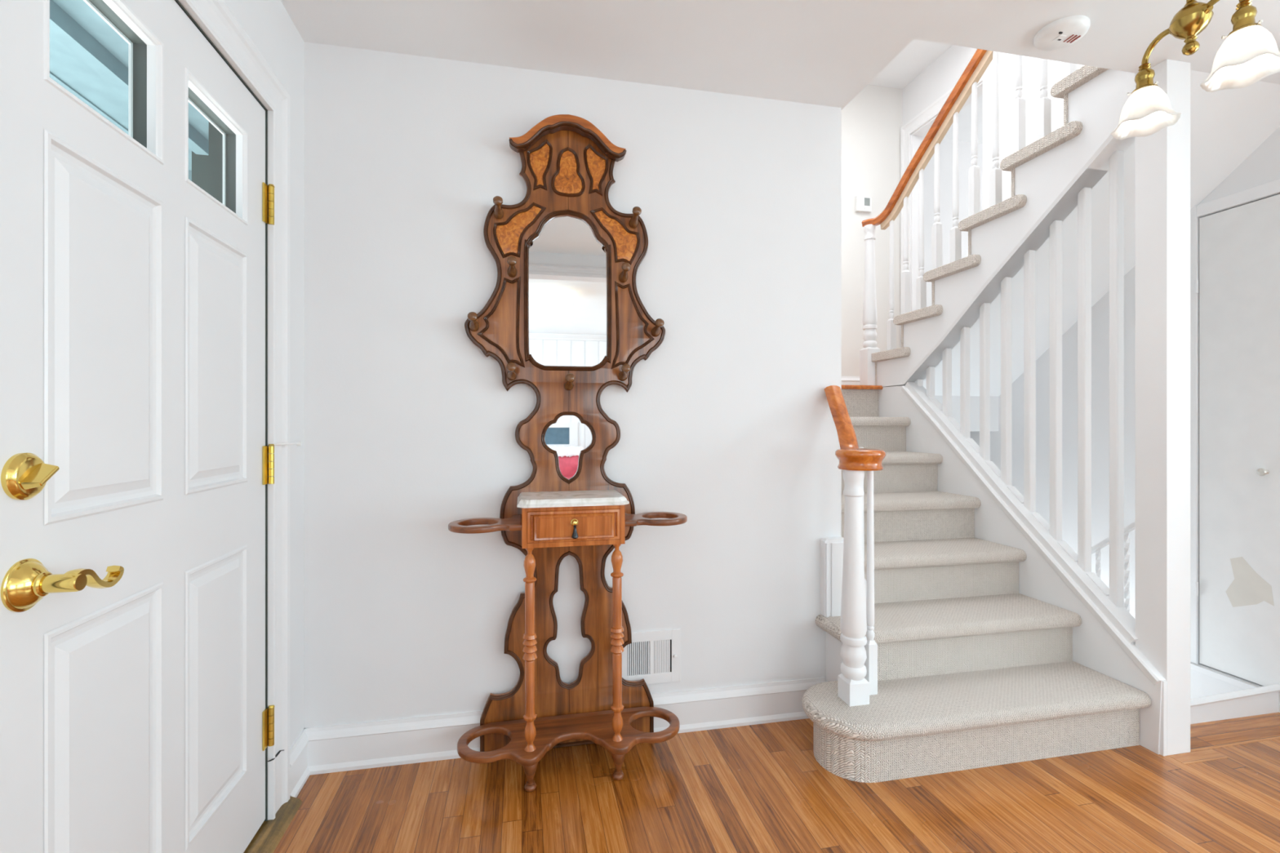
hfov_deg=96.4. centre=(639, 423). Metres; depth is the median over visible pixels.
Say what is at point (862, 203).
thermostat
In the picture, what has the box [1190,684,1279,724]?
curb
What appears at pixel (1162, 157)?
support post
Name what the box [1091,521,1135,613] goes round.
railing
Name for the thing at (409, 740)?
baseboard
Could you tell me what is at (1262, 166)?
wall
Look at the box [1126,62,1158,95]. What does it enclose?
socket
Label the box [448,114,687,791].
stand
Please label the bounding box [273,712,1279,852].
floor
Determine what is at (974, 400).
wall
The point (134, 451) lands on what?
door
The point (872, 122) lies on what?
wall
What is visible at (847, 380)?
baseboard
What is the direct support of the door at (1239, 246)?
in the wall
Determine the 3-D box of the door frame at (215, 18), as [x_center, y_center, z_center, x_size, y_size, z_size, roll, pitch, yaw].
[-1.034,0.078,1.191,0.162,2.174,1.116,0,0,-12]
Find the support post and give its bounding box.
[1135,59,1190,755]
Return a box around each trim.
[191,151,208,193]
[820,537,844,617]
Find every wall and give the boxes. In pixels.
[177,0,304,747]
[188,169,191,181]
[304,41,841,728]
[841,84,902,376]
[902,44,1279,712]
[923,137,982,306]
[934,395,998,431]
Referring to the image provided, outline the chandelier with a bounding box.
[1110,0,1279,139]
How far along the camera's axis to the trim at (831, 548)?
2.26 m
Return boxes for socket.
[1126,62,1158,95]
[1221,0,1262,39]
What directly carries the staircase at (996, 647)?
on the floor
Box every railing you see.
[824,385,886,706]
[859,48,1077,385]
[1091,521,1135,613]
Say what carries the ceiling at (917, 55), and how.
attached to the wall at (1262, 166)
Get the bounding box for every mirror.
[524,209,611,371]
[541,411,595,484]
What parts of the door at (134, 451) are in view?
lever, panel, panel, frame, frame, panel, panel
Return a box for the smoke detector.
[1033,14,1090,50]
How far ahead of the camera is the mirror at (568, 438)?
2.06 m
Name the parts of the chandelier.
lamp shade, arm, stem, arm, lamp shade, bulb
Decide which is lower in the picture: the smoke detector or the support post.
the support post
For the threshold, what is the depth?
1.61 m
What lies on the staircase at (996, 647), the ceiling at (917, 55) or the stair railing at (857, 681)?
the stair railing at (857, 681)
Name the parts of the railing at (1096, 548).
rail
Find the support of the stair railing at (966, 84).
on the staircase at (1048, 174)
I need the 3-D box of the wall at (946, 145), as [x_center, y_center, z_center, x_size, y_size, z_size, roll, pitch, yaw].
[3.835,-1.455,4.136,3.015,2.640,3.050,0,0,-12]
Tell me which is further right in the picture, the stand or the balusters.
the balusters
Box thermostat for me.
[854,195,871,213]
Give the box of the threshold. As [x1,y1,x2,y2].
[243,795,302,852]
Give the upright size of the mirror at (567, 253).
0.580 m
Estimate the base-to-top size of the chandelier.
0.382 m
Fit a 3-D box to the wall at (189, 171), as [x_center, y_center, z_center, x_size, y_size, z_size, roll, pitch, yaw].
[-2.840,-0.062,3.235,2.547,2.855,0.116,0,0,-12]
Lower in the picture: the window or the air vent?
the air vent
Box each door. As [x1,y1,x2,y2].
[0,0,302,852]
[1190,178,1279,689]
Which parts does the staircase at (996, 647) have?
panel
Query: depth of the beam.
2.15 m
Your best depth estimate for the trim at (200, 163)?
2.91 m
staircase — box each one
[801,382,1165,782]
[871,65,1279,396]
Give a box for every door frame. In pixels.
[174,0,289,821]
[900,59,992,347]
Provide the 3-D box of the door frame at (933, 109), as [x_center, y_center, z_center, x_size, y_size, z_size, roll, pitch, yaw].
[2.235,-1.296,4.131,0.122,2.123,0.919,0,0,-12]
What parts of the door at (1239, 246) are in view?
sill, knob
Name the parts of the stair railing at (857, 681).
handrail, newel post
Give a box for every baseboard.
[289,728,310,797]
[303,676,825,775]
[841,376,859,385]
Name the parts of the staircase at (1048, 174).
stringer trim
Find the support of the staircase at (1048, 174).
on the floor
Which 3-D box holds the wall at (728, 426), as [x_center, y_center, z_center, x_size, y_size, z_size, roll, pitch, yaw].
[-0.225,-0.150,2.159,2.098,2.750,0.120,0,0,-12]
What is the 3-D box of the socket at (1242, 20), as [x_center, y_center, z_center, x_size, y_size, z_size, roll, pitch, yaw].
[1.557,-1.042,1.466,0.074,0.082,0.072,0,0,-12]
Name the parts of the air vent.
plate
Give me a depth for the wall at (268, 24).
1.84 m
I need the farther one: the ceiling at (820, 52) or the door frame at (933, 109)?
the door frame at (933, 109)
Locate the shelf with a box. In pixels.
[457,706,679,766]
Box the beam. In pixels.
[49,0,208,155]
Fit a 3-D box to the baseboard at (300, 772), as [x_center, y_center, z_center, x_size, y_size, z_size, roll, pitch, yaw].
[-1.094,1.093,1.835,0.026,0.145,0.163,0,0,-12]
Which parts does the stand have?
panel moulding, burl panel, burl panel, panel moulding, leg, burl panel, panel moulding, crown, burl drop panel, panel moulding, cutout moulding, drawer, drawer panel, case moulding, drawer pull, burl panel, panel moulding, panel moulding, burl panel, leg, burl panel, panel moulding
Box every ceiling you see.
[280,0,1279,109]
[867,39,982,143]
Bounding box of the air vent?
[622,628,680,684]
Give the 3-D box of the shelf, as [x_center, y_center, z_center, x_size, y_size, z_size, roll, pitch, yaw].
[-0.227,1.055,1.928,0.750,0.024,0.254,0,0,-12]

